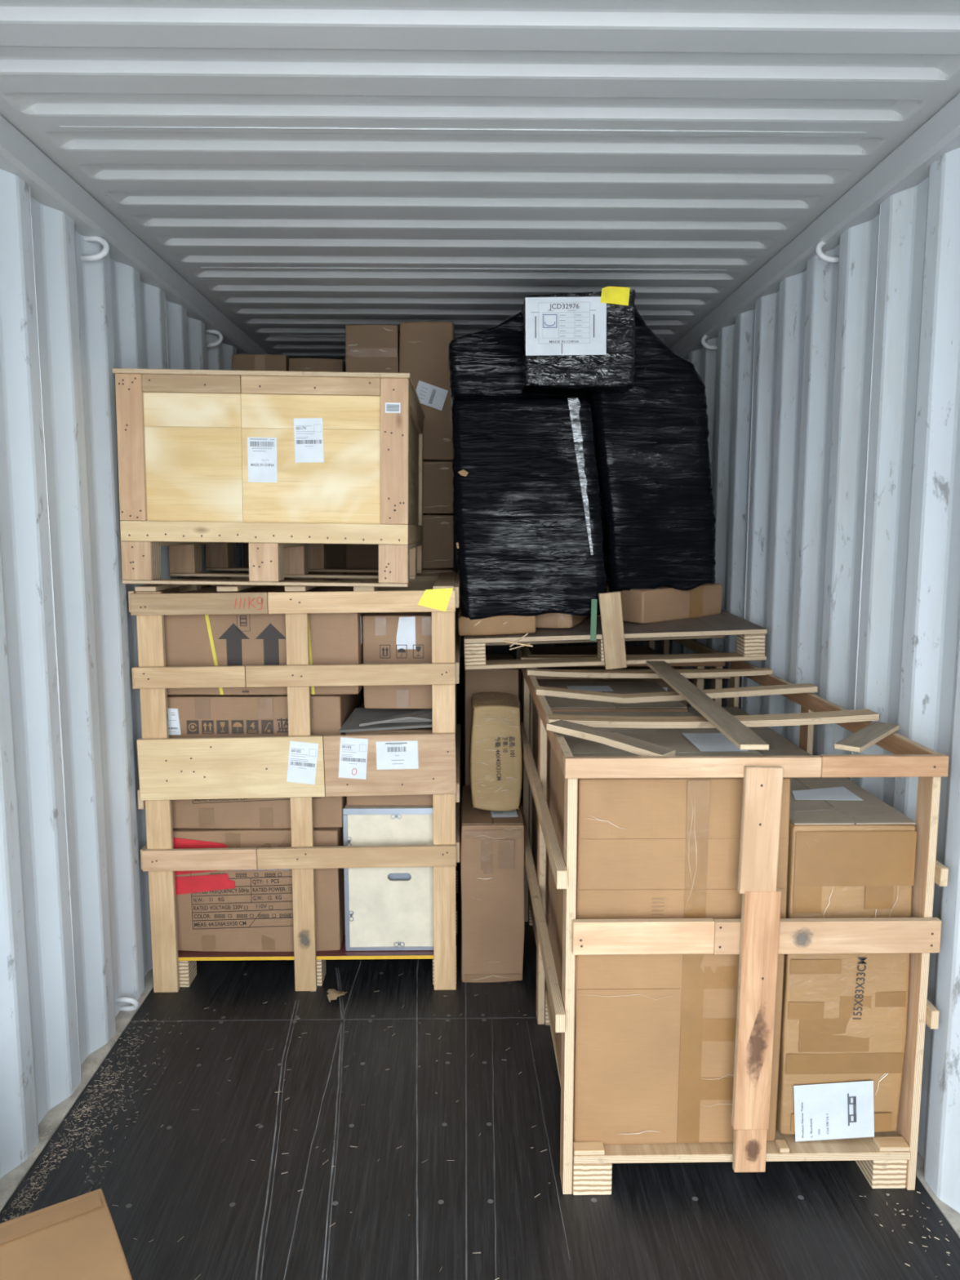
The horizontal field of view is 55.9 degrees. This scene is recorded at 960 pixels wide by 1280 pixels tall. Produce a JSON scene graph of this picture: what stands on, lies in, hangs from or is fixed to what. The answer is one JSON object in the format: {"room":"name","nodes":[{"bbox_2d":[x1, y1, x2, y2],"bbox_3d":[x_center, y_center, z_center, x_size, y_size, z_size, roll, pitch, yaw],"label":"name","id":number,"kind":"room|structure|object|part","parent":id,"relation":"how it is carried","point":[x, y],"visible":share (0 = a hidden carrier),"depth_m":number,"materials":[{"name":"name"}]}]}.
{"room":"shipping container interior","nodes":[
{"label":"shipping container interior","id":0,"kind":"room"},
{"bbox_2d":[0,168,244,1178],"bbox_3d":[-1.267,-0.289,5.539,0.093,2.650,12.720,0,7,-1],"label":"wall","id":1,"kind":"structure","parent":0,"point":[76,942],"depth_m":2.68,"materials":[{"name":"white metal"}]},
{"bbox_2d":[0,968,153,1212],"bbox_3d":[-1.291,1.014,5.694,0.084,0.046,12.700,0,7,-1],"label":"bottom side rail","id":2,"kind":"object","parent":1,"relation":"attached to","point":[122,1019],"depth_m":2.64,"materials":[{"name":"metal"}]},
{"bbox_2d":[0,115,267,354],"bbox_3d":[-1.275,-1.637,5.371,0.087,0.097,12.700,0,7,-1],"label":"top side rail","id":3,"kind":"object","parent":1,"relation":"attached to","point":[51,186],"depth_m":2.87,"materials":[{"name":"white metal"}]},
{"bbox_2d":[0,0,959,362],"bbox_3d":[-0.082,-1.687,5.319,2.380,0.025,12.642,0,7,-1],"label":"ceiling","id":4,"kind":"structure","parent":0,"point":[312,169],"depth_m":2.33,"materials":[{"name":"grey paint"}]},
{"bbox_2d":[0,657,959,1279],"bbox_3d":[-0.081,1.019,5.715,2.336,0.051,12.700,0,7,-1],"label":"floor","id":5,"kind":"structure","parent":0,"point":[193,1176],"depth_m":2.41,"materials":[{"name":"black wood"}]},
{"bbox_2d":[0,1188,132,1279],"bbox_3d":[-0.763,1.319,1.430,0.447,0.401,0.627,-4,8,-32],"label":"carton","id":6,"kind":"object","parent":5,"relation":"on","point":[77,1237],"visible":1,"depth_m":1.64,"materials":[{"name":"cardboard"}]},
{"bbox_3d":[-0.607,1.467,1.932,1.154,0.020,2.395,0,7,-1],"label":"panel","id":7,"kind":"part","parent":5,"relation":"part of","materials":[{"name":"black wood"}]},
{"bbox_2d":[128,572,460,992],"bbox_3d":[-0.655,0.489,3.725,1.145,1.486,1.062,0,7,-1],"label":"crate","id":8,"kind":"object","parent":5,"relation":"on","point":[299,766],"visible":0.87,"depth_m":3.19,"materials":[{"name":"brown wood"}]},
{"bbox_3d":[-1.149,0.560,3.227,0.088,1.466,0.022,0,7,-1],"label":"post","id":9,"kind":"part","parent":8,"relation":"part of","materials":[{"name":"brown wood"}]},
{"bbox_3d":[-1.012,0.129,3.155,0.386,0.074,0.021,-1,7,-1],"label":"rail","id":10,"kind":"part","parent":8,"relation":"part of","materials":[{"name":"brown wood"}]},
{"bbox_3d":[-1.166,0.499,3.724,0.070,1.466,0.070,0,7,-1],"label":"post","id":11,"kind":"part","parent":8,"relation":"part of","materials":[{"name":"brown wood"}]},
{"bbox_3d":[-0.969,-0.125,3.124,0.471,0.074,0.021,-1,7,-1],"label":"rail","id":12,"kind":"part","parent":8,"relation":"part of","materials":[{"name":"brown wood"}]},
{"bbox_3d":[-1.002,0.785,3.235,0.406,0.076,0.021,-1,7,-1],"label":"rail","id":13,"kind":"part","parent":8,"relation":"part of","materials":[{"name":"brown wood"}]},
{"bbox_3d":[-1.174,0.442,4.190,0.070,1.466,0.070,0,7,-1],"label":"post","id":14,"kind":"part","parent":8,"relation":"part of","materials":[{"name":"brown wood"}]},
{"bbox_3d":[-0.877,0.452,3.197,0.651,0.219,0.021,-1,7,-1],"label":"wide rail","id":15,"kind":"part","parent":8,"relation":"part of","materials":[{"name":"brown wood"}]},
{"bbox_2d":[173,826,345,951],"bbox_3d":[-0.834,0.888,3.647,0.629,0.469,0.656,0,7,-1],"label":"carton","id":16,"kind":"object","parent":8,"relation":"on","point":[251,910],"visible":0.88,"depth_m":3.33,"materials":[{"name":"brown cardboard"}]},
{"bbox_2d":[167,690,361,828],"bbox_3d":[-0.825,0.408,3.595,0.640,0.497,0.645,0,7,-1],"label":"carton","id":17,"kind":"object","parent":16,"relation":"on","point":[189,716],"visible":0.49,"depth_m":3.27,"materials":[{"name":"brown cardboard"}]},
{"bbox_2d":[168,712,176,732],"bbox_3d":[-1.107,0.295,3.251,0.030,0.072,0.001,0,7,-1],"label":"print","id":18,"kind":"object","parent":17,"relation":"attached to","point":[171,713],"depth_m":3.25},
{"bbox_2d":[164,586,365,694],"bbox_3d":[-0.790,-0.015,3.543,0.707,0.356,0.664,0,7,-1],"label":"carton","id":19,"kind":"object","parent":17,"relation":"on","point":[335,638],"visible":0.34,"depth_m":3.22,"materials":[{"name":"brown cardboard"}]},
{"bbox_2d":[236,613,250,693],"bbox_3d":[-0.838,0.044,3.216,0.047,0.290,0.001,0,7,-1],"label":"tape","id":20,"kind":"object","parent":19,"relation":"attached to","point":[243,691],"depth_m":3.20,"materials":[{"name":"beige plastic"}]},
{"bbox_2d":[218,622,285,666],"bbox_3d":[-0.808,0.020,3.213,0.243,0.160,0.001,0,7,-1],"label":"print","id":21,"kind":"object","parent":19,"relation":"attached to","point":[270,635],"depth_m":3.21},
{"bbox_2d":[112,368,424,586],"bbox_3d":[-0.728,-0.599,3.547,0.969,0.703,1.106,1,7,-1],"label":"crate","id":22,"kind":"object","parent":8,"relation":"on","point":[287,465],"visible":1,"depth_m":3.02,"materials":[{"name":"brown wood"}]},
{"bbox_3d":[-1.155,-0.636,2.995,0.085,0.477,0.018,1,7,-1],"label":"post","id":23,"kind":"part","parent":22,"relation":"part of","materials":[{"name":"brown wood"}]},
{"bbox_3d":[-0.948,-0.842,2.973,0.322,0.057,0.018,1,7,-1],"label":"rail","id":24,"kind":"part","parent":22,"relation":"part of","materials":[{"name":"brown wood"}]},
{"bbox_3d":[-0.984,-0.789,2.993,0.384,0.164,0.010,1,7,-1],"label":"panel","id":25,"kind":"part","parent":22,"relation":"part of","materials":[{"name":"yellow wood"}]},
{"bbox_3d":[-0.987,-0.534,3.025,0.384,0.349,0.010,1,7,-1],"label":"panel","id":26,"kind":"part","parent":22,"relation":"part of","materials":[{"name":"yellow wood"}]},
{"bbox_2d":[249,438,274,461],"bbox_3d":[-0.725,-0.633,3.010,0.082,0.073,0.001,1,7,-1],"label":"print","id":27,"kind":"object","parent":22,"relation":"attached to","point":[250,438],"depth_m":3.01},
{"bbox_3d":[-0.722,-0.360,3.036,0.959,0.067,0.018,1,7,-1],"label":"rail","id":28,"kind":"part","parent":22,"relation":"part of","materials":[{"name":"brown wood"}]},
{"bbox_3d":[-0.724,-0.940,3.505,0.969,0.015,1.106,1,7,-1],"label":"lid","id":29,"kind":"part","parent":22,"relation":"part of","materials":[{"name":"brown wood"}]},
{"bbox_2d":[295,425,321,446],"bbox_3d":[-0.569,-0.680,3.007,0.084,0.072,0.001,-1,7,-1],"label":"print","id":30,"kind":"object","parent":22,"relation":"attached to","point":[295,425],"depth_m":3.01},
{"bbox_3d":[-0.557,-0.838,2.981,0.456,0.057,0.018,1,7,-1],"label":"rail","id":31,"kind":"part","parent":22,"relation":"part of","materials":[{"name":"brown wood"}]},
{"bbox_3d":[-0.524,-0.784,3.002,0.534,0.164,0.010,1,7,-1],"label":"panel","id":32,"kind":"part","parent":22,"relation":"part of","materials":[{"name":"yellow wood"}]},
{"bbox_3d":[-0.527,-0.528,3.033,0.534,0.349,0.010,1,7,-1],"label":"panel","id":33,"kind":"part","parent":22,"relation":"part of","materials":[{"name":"yellow wood"}]},
{"bbox_3d":[-0.285,-0.626,3.011,0.092,0.477,0.018,1,7,-1],"label":"post","id":34,"kind":"part","parent":22,"relation":"part of","materials":[{"name":"brown wood"}]},
{"bbox_3d":[-0.247,-0.631,3.057,0.016,0.476,0.071,1,7,-1],"label":"post","id":35,"kind":"part","parent":22,"relation":"part of","materials":[{"name":"brown wood"}]},
{"bbox_3d":[-0.269,-0.663,3.562,0.010,0.534,1.060,1,7,-1],"label":"panel","id":36,"kind":"part","parent":22,"relation":"part of","materials":[{"name":"brown wood"}]},
{"bbox_3d":[-0.260,-0.421,3.586,0.016,0.067,1.071,1,7,-1],"label":"rail","id":37,"kind":"part","parent":22,"relation":"part of","materials":[{"name":"brown wood"}]},
{"bbox_3d":[-0.253,-0.890,3.524,0.016,0.075,0.918,1,7,-1],"label":"rail","id":38,"kind":"part","parent":22,"relation":"part of","materials":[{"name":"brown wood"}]},
{"bbox_3d":[-0.264,-0.752,4.045,0.016,0.476,0.080,1,7,-1],"label":"post","id":39,"kind":"part","parent":22,"relation":"part of","materials":[{"name":"brown wood"}]},
{"bbox_3d":[-0.639,0.559,3.235,0.077,1.466,0.022,0,7,-1],"label":"post","id":40,"kind":"part","parent":8,"relation":"part of","materials":[{"name":"brown wood"}]},
{"bbox_2d":[290,747,316,768],"bbox_3d":[-0.623,0.417,3.184,0.088,0.074,0.001,6,7,-2],"label":"print","id":41,"kind":"object","parent":8,"relation":"attached to","point":[291,748],"depth_m":3.18},
{"bbox_3d":[-0.451,0.122,3.163,0.731,0.074,0.021,-1,7,-1],"label":"rail","id":42,"kind":"part","parent":8,"relation":"part of","materials":[{"name":"brown wood"}]},
{"bbox_2d":[341,744,366,764],"bbox_3d":[-0.445,0.402,3.185,0.085,0.073,0.001,4,7,-1],"label":"print","id":43,"kind":"object","parent":8,"relation":"attached to","point":[345,744],"depth_m":3.18},
{"bbox_3d":[-0.441,0.778,3.244,0.711,0.076,0.021,-1,7,-1],"label":"rail","id":44,"kind":"part","parent":8,"relation":"part of","materials":[{"name":"brown wood"}]},
{"bbox_3d":[-0.409,-0.132,3.133,0.646,0.074,0.021,-1,7,-1],"label":"rail","id":45,"kind":"part","parent":8,"relation":"part of","materials":[{"name":"brown wood"}]},
{"bbox_2d":[342,803,433,951],"bbox_3d":[-0.312,0.848,3.625,0.385,0.546,0.600,0,7,-1],"label":"box","id":46,"kind":"object","parent":8,"relation":"on","point":[386,908],"visible":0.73,"depth_m":3.34,"materials":[{"name":"metal"}]},
{"bbox_2d":[338,702,432,805],"bbox_3d":[-0.317,0.404,3.570,0.393,0.352,0.608,0,7,-1],"label":"carton","id":47,"kind":"object","parent":46,"relation":"on","point":[362,721],"visible":0.23,"depth_m":3.31,"materials":[{"name":"brown cardboard"}]},
{"bbox_2d":[362,612,431,708],"bbox_3d":[-0.277,0.052,3.561,0.316,0.351,0.504,0,7,-1],"label":"carton","id":48,"kind":"object","parent":47,"relation":"on","point":[388,637],"visible":0.51,"depth_m":3.31,"materials":[{"name":"brown cardboard"}]},
{"bbox_2d":[379,644,423,657],"bbox_3d":[-0.286,0.042,3.306,0.160,0.050,0.001,0,7,-1],"label":"print","id":49,"kind":"object","parent":48,"relation":"attached to","point":[418,648],"depth_m":3.31},
{"bbox_3d":[-0.312,0.584,3.595,0.377,0.010,0.595,0,7,-1],"label":"lid","id":50,"kind":"part","parent":46,"relation":"part of","materials":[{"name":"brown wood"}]},
{"bbox_3d":[-0.318,0.442,3.205,0.464,0.219,0.021,-1,7,-1],"label":"wide rail","id":51,"kind":"part","parent":8,"relation":"part of","materials":[{"name":"brown wood"}]},
{"bbox_2d":[391,744,404,764],"bbox_3d":[-0.290,0.403,3.188,0.046,0.071,0.001,-1,7,-1],"label":"print","id":52,"kind":"object","parent":8,"relation":"attached to","point":[391,744],"depth_m":3.19},
{"bbox_3d":[-0.129,0.558,3.244,0.081,1.466,0.022,0,7,-1],"label":"post","id":53,"kind":"part","parent":8,"relation":"part of","materials":[{"name":"brown wood"}]},
{"bbox_3d":[-0.136,0.497,3.741,0.070,1.466,0.070,0,7,-1],"label":"post","id":54,"kind":"part","parent":8,"relation":"part of","materials":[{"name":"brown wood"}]},
{"bbox_3d":[-0.144,0.440,4.207,0.070,1.466,0.070,0,7,-1],"label":"post","id":55,"kind":"part","parent":8,"relation":"part of","materials":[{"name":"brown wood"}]},
{"bbox_2d":[244,542,346,573],"bbox_3d":[-0.959,0.094,5.043,0.538,1.959,0.588,0,7,-1],"label":"carton","id":56,"kind":"object","parent":5,"relation":"on","point":[336,553],"visible":0.02,"depth_m":4.69,"materials":[{"name":"cardboard"}]},
{"bbox_2d":[232,354,288,371],"bbox_3d":[-1.094,-1.150,4.752,0.270,0.587,0.556,0,7,-1],"label":"carton","id":57,"kind":"object","parent":56,"relation":"on","point":[240,362],"visible":0.23,"depth_m":4.45,"materials":[{"name":"cardboard"}]},
{"bbox_2d":[288,357,345,372],"bbox_3d":[-0.818,-1.141,4.758,0.273,0.570,0.559,1,7,-1],"label":"carton","id":58,"kind":"object","parent":56,"relation":"on","point":[300,364],"visible":0.2,"depth_m":4.46,"materials":[{"name":"cardboard"}]},
{"bbox_3d":[-0.648,1.176,4.314,1.154,0.020,2.395,0,7,-1],"label":"panel","id":59,"kind":"part","parent":5,"relation":"part of","materials":[{"name":"black wood"}]},
{"bbox_2d":[326,988,346,1002],"bbox_3d":[-0.515,1.277,3.249,0.075,0.031,0.054,0,7,-1],"label":"dried leaf","id":60,"kind":"object","parent":5,"relation":"on","point":[333,994],"visible":1,"depth_m":3.25,"materials":[{"name":"brown plant"}]},
{"bbox_2d":[346,543,378,703],"bbox_3d":[-0.523,0.122,4.817,0.282,1.958,0.658,0,7,-1],"label":"carton","id":61,"kind":"object","parent":5,"relation":"on","point":[358,556],"visible":0.02,"depth_m":4.42,"materials":[{"name":"cardboard"}]},
{"bbox_2d":[345,324,399,373],"bbox_3d":[-0.496,-1.141,4.409,0.245,0.654,0.563,0,7,-1],"label":"carton","id":62,"kind":"object","parent":61,"relation":"on","point":[369,348],"visible":0.4,"depth_m":4.11,"materials":[{"name":"cardboard"}]},
{"bbox_3d":[-0.728,0.594,9.078,1.154,0.020,2.395,0,7,-1],"label":"panel","id":63,"kind":"part","parent":5,"relation":"part of","materials":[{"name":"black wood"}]},
{"bbox_3d":[-0.688,0.885,6.696,1.154,0.020,2.395,0,7,-1],"label":"panel","id":64,"kind":"part","parent":5,"relation":"part of","materials":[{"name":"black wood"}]},
{"bbox_3d":[-0.763,0.342,11.137,1.154,0.020,1.745,0,7,-1],"label":"panel","id":65,"kind":"part","parent":5,"relation":"part of","materials":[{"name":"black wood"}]},
{"bbox_2d":[0,973,950,1279],"bbox_3d":[-0.055,1.360,2.686,2.360,0.007,1.594,0,7,-1],"label":"wood splinters","id":66,"kind":"object","parent":5,"relation":"on","point":[64,1157],"visible":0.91,"depth_m":2.53,"materials":[{"name":"beige wood"}]},
{"bbox_2d":[464,653,518,786],"bbox_3d":[0.045,0.640,4.074,0.232,1.107,0.476,0,7,-1],"label":"carton","id":67,"kind":"object","parent":5,"relation":"on","point":[495,680],"visible":0.27,"depth_m":3.78,"materials":[{"name":"cardboard"}]},
{"bbox_2d":[460,786,524,982],"bbox_3d":[0.043,0.947,3.591,0.240,0.620,0.510,0,7,-1],"label":"carton","id":68,"kind":"object","parent":5,"relation":"on","point":[492,842],"visible":0.78,"depth_m":3.34,"materials":[{"name":"brown cardboard"}]},
{"bbox_2d":[468,692,522,811],"bbox_3d":[0.058,0.432,3.585,0.204,0.424,0.424,0,7,0],"label":"carton","id":69,"kind":"object","parent":68,"relation":"on","point":[495,755],"visible":1,"depth_m":3.39,"materials":[{"name":"cardboard"}]},
{"bbox_3d":[0.521,1.173,4.333,1.177,0.020,2.395,0,7,-1],"label":"panel","id":70,"kind":"part","parent":5,"relation":"part of","materials":[{"name":"black wood"}]},
{"bbox_3d":[0.440,0.592,9.098,1.177,0.020,2.395,0,7,-1],"label":"panel","id":71,"kind":"part","parent":5,"relation":"part of","materials":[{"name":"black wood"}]},
{"bbox_2d":[528,645,688,706],"bbox_3d":[0.579,0.612,4.477,0.672,1.066,0.888,0,7,-1],"label":"carton","id":72,"kind":"object","parent":5,"relation":"on","point":[548,650],"visible":0.14,"depth_m":4.52,"materials":[{"name":"cardboard"}]},
{"bbox_2d":[515,639,724,889],"bbox_3d":[0.622,0.569,4.477,0.850,1.146,1.112,0,7,-1],"label":"crate","id":73,"kind":"object","parent":5,"relation":"on","point":[716,683],"visible":0.2,"depth_m":3.95,"materials":[{"name":"brown wood"}]},
{"bbox_3d":[0.213,0.531,4.990,0.030,1.095,0.070,0,7,-1],"label":"post","id":74,"kind":"part","parent":73,"relation":"part of","materials":[{"name":"brown wood"}]},
{"bbox_3d":[0.206,0.022,4.414,0.020,0.045,1.048,0,7,-1],"label":"rail","id":75,"kind":"part","parent":73,"relation":"part of","materials":[{"name":"brown wood"}]},
{"bbox_3d":[0.230,0.655,3.978,0.030,1.095,0.070,0,7,-1],"label":"post","id":76,"kind":"part","parent":73,"relation":"part of","materials":[{"name":"brown wood"}]},
{"bbox_3d":[0.630,0.088,3.890,0.850,0.050,0.020,0,7,-1],"label":"rail","id":77,"kind":"part","parent":73,"relation":"part of","materials":[{"name":"brown wood"}]},
{"bbox_3d":[0.933,0.530,5.003,0.030,1.095,0.070,0,7,-1],"label":"post","id":78,"kind":"part","parent":73,"relation":"part of","materials":[{"name":"brown wood"}]},
{"bbox_3d":[1.013,0.530,5.004,0.030,1.095,0.070,0,7,-1],"label":"post","id":79,"kind":"part","parent":73,"relation":"part of","materials":[{"name":"brown wood"}]},
{"bbox_3d":[1.036,0.021,4.428,0.020,0.045,1.048,0,7,-1],"label":"rail","id":80,"kind":"part","parent":73,"relation":"part of","materials":[{"name":"brown wood"}]},
{"bbox_3d":[0.950,0.654,3.990,0.030,1.095,0.070,0,7,-1],"label":"post","id":81,"kind":"part","parent":73,"relation":"part of","materials":[{"name":"brown wood"}]},
{"bbox_3d":[1.030,0.653,3.991,0.030,1.095,0.070,0,7,-1],"label":"post","id":82,"kind":"part","parent":73,"relation":"part of","materials":[{"name":"brown wood"}]},
{"bbox_3d":[0.561,1.464,1.952,1.177,0.020,2.395,0,7,-1],"label":"panel","id":83,"kind":"part","parent":5,"relation":"part of","materials":[{"name":"black wood"}]},
{"bbox_2d":[520,655,949,1195],"bbox_3d":[0.643,0.722,3.058,0.955,1.185,1.747,0,7,-1],"label":"crate","id":84,"kind":"object","parent":5,"relation":"on","point":[887,1159],"visible":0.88,"depth_m":2.24,"materials":[{"name":"brown wood"}]},
{"bbox_3d":[0.195,0.669,3.873,0.024,1.093,0.080,0,7,-1],"label":"post","id":85,"kind":"part","parent":84,"relation":"part of","materials":[{"name":"brown wood"}]},
{"bbox_3d":[0.209,0.768,3.060,0.024,1.093,0.070,0,7,-1],"label":"post","id":86,"kind":"part","parent":84,"relation":"part of","materials":[{"name":"brown wood"}]},
{"bbox_3d":[0.199,0.201,3.004,0.023,0.050,1.692,0,7,-1],"label":"rail","id":87,"kind":"part","parent":84,"relation":"part of","materials":[{"name":"brown wood"}]},
{"bbox_3d":[0.222,0.865,2.270,0.024,1.093,0.072,0,7,-1],"label":"post","id":88,"kind":"part","parent":84,"relation":"part of","materials":[{"name":"brown wood"}]},
{"bbox_2d":[532,681,688,931],"bbox_3d":[0.478,0.673,3.529,0.515,0.949,0.561,0,7,-1],"label":"carton","id":89,"kind":"object","parent":84,"relation":"on","point":[556,704],"visible":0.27,"depth_m":3.50,"materials":[{"name":"brown cardboard"}]},
{"bbox_2d":[463,591,767,670],"bbox_3d":[0.507,-0.107,4.008,1.156,0.300,1.236,0,7,-1],"label":"pallet","id":90,"kind":"object","parent":84,"relation":"on","point":[611,633],"visible":0.66,"depth_m":3.44,"materials":[{"name":"brown wood"}]},
{"bbox_2d":[457,604,535,635],"bbox_3d":[0.061,-0.095,3.711,0.305,0.100,0.519,0,7,-1],"label":"carton","id":91,"kind":"object","parent":90,"relation":"on","point":[504,624],"visible":0.64,"depth_m":3.46,"materials":[{"name":"cardboard"}]},
{"bbox_2d":[448,311,607,619],"bbox_3d":[0.180,-0.726,3.771,0.624,1.214,0.803,0,7,-1],"label":"wrapped bundle","id":92,"kind":"object","parent":91,"relation":"on","point":[527,505],"visible":0.91,"depth_m":3.42,"materials":[{"name":"black plastic"}]},
{"bbox_2d":[520,286,635,394],"bbox_3d":[0.357,-1.097,3.337,0.404,0.344,0.230,0,7,-1],"label":"box","id":93,"kind":"object","parent":92,"relation":"on","point":[578,343],"visible":1,"depth_m":3.23,"materials":[{"name":"black plastic"}]},
{"bbox_2d":[534,613,586,628],"bbox_3d":[0.331,-0.116,3.733,0.182,0.100,0.379,2,7,17],"label":"carton","id":94,"kind":"object","parent":90,"relation":"on","point":[548,620],"visible":0.41,"depth_m":3.56,"materials":[{"name":"brown cardboard"}]},
{"bbox_2d":[590,599,597,640],"bbox_3d":[0.430,-0.076,3.417,0.022,0.157,0.032,1,7,11],"label":"strap","id":95,"kind":"object","parent":90,"relation":"hanging from","point":[593,602],"visible":1,"depth_m":3.42,"materials":[{"name":"green plastic"}]},
{"bbox_2d":[596,582,722,623],"bbox_3d":[0.745,-0.177,3.899,0.487,0.161,0.370,-5,8,-34],"label":"carton","id":96,"kind":"object","parent":90,"relation":"on","point":[662,603],"visible":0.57,"depth_m":3.71,"materials":[{"name":"brown cardboard"}]},
{"bbox_2d":[586,306,715,591],"bbox_3d":[0.689,-0.781,3.877,0.550,1.149,0.668,0,7,-1],"label":"wrapped bundle","id":97,"kind":"object","parent":96,"relation":"on","point":[652,452],"visible":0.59,"depth_m":3.59,"materials":[{"name":"black plastic"}]},
{"bbox_2d":[545,711,715,993],"bbox_3d":[0.490,0.745,2.996,0.521,0.936,0.477,0,7,-1],"label":"carton","id":98,"kind":"object","parent":84,"relation":"on","point":[552,761],"visible":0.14,"depth_m":2.91,"materials":[{"name":"brown cardboard"}]},
{"bbox_3d":[0.631,0.145,3.847,0.870,0.040,0.020,0,7,-1],"label":"rail","id":99,"kind":"part","parent":84,"relation":"part of","materials":[{"name":"brown wood"}]},
{"bbox_3d":[0.398,0.724,2.208,0.345,0.083,0.021,0,7,-1],"label":"rail","id":100,"kind":"part","parent":84,"relation":"part of","materials":[{"name":"brown wood"}]},
{"bbox_2d":[555,733,790,1144],"bbox_3d":[0.498,0.785,2.499,0.530,0.975,0.482,0,7,-1],"label":"carton","id":101,"kind":"object","parent":84,"relation":"on","point":[655,1034],"visible":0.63,"depth_m":2.27,"materials":[{"name":"cardboard"}]},
{"bbox_2d":[651,898,664,918],"bbox_3d":[0.442,0.667,2.243,0.030,0.053,0.001,0,7,-1],"label":"print","id":102,"kind":"object","parent":101,"relation":"attached to","point":[652,899],"depth_m":2.24},
{"bbox_3d":[0.508,0.303,2.158,0.612,0.049,0.021,0,7,-1],"label":"rail","id":103,"kind":"part","parent":84,"relation":"part of","materials":[{"name":"brown wood"}]},
{"bbox_3d":[1.077,0.667,3.888,0.020,1.093,0.080,0,7,-1],"label":"post","id":104,"kind":"part","parent":84,"relation":"part of","materials":[{"name":"brown wood"}]},
{"bbox_2d":[686,706,916,1142],"bbox_3d":[0.918,0.781,3.025,0.321,0.847,1.507,0,7,-1],"label":"carton","id":105,"kind":"object","parent":84,"relation":"on","point":[851,854],"visible":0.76,"depth_m":2.29,"materials":[{"name":"cardboard"}]},
{"bbox_3d":[1.090,0.766,3.074,0.020,1.093,0.070,0,7,-1],"label":"post","id":106,"kind":"part","parent":84,"relation":"part of","materials":[{"name":"brown wood"}]},
{"bbox_3d":[0.849,0.725,2.215,0.556,0.083,0.021,0,7,-1],"label":"rail","id":107,"kind":"part","parent":84,"relation":"part of","materials":[{"name":"brown wood"}]},
{"bbox_3d":[1.093,0.200,3.019,0.022,0.050,1.692,0,7,-1],"label":"rail","id":108,"kind":"part","parent":84,"relation":"part of","materials":[{"name":"brown wood"}]},
{"bbox_3d":[0.967,0.301,2.166,0.304,0.051,0.021,0,7,-1],"label":"rail","id":109,"kind":"part","parent":84,"relation":"part of","materials":[{"name":"brown wood"}]},
{"bbox_3d":[1.104,0.863,2.284,0.020,1.093,0.072,0,7,-1],"label":"post","id":110,"kind":"part","parent":84,"relation":"part of","materials":[{"name":"brown wood"}]},
{"bbox_3d":[-0.249,0.504,4.617,0.251,1.248,0.557,0,7,-1],"label":"carton","id":111,"kind":"object","parent":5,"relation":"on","visible":0},
{"bbox_2d":[416,566,455,575],"bbox_3d":[-0.250,-0.241,4.523,0.250,0.249,0.563,0,7,-1],"label":"carton","id":112,"kind":"object","parent":111,"relation":"on","point":[437,571],"visible":0.11,"depth_m":4.24,"materials":[{"name":"cardboard"}]},
{"bbox_2d":[422,515,454,568],"bbox_3d":[-0.250,-0.492,4.492,0.250,0.254,0.562,0,7,-1],"label":"carton","id":113,"kind":"object","parent":112,"relation":"on","point":[438,531],"visible":0.59,"depth_m":4.22,"materials":[{"name":"cardboard"}]},
{"bbox_2d":[422,461,453,515],"bbox_3d":[-0.250,-0.741,4.461,0.251,0.244,0.561,0,7,-1],"label":"carton","id":114,"kind":"object","parent":113,"relation":"on","point":[437,476],"visible":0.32,"depth_m":4.19,"materials":[{"name":"cardboard"}]},
{"bbox_2d":[399,321,453,462],"bbox_3d":[-0.250,-1.171,4.406,0.259,0.629,0.569,0,7,-1],"label":"carton","id":115,"kind":"object","parent":114,"relation":"on","point":[424,346],"visible":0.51,"depth_m":4.13,"materials":[{"name":"cardboard"}]},
{"bbox_2d":[453,515,555,657],"bbox_3d":[-0.190,-1.127,11.869,2.460,2.780,0.040,0,7,-1],"label":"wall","id":116,"kind":"structure","parent":0,"point":[500,649],"depth_m":12.01,"materials":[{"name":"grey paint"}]},
{"bbox_2d":[555,147,959,1213],"bbox_3d":[1.097,-0.295,5.574,0.096,2.654,12.799,0,7,-1],"label":"wall","id":117,"kind":"structure","parent":0,"point":[833,401],"depth_m":2.74,"materials":[{"name":"white metal"}]},
{"bbox_2d":[669,93,959,359],"bbox_3d":[1.105,-1.641,5.410,0.084,0.097,12.700,0,7,-1],"label":"top side rail","id":118,"kind":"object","parent":117,"relation":"attached to","point":[908,165],"depth_m":2.75,"materials":[{"name":"white metal"}]},
{"bbox_2d":[896,1132,959,1237],"bbox_3d":[1.127,1.009,5.734,0.080,0.046,12.700,0,7,-1],"label":"trim","id":119,"kind":"structure","parent":117,"relation":"attached to","point":[953,1216],"depth_m":2.26,"materials":[{"name":"paint"}]}
]}

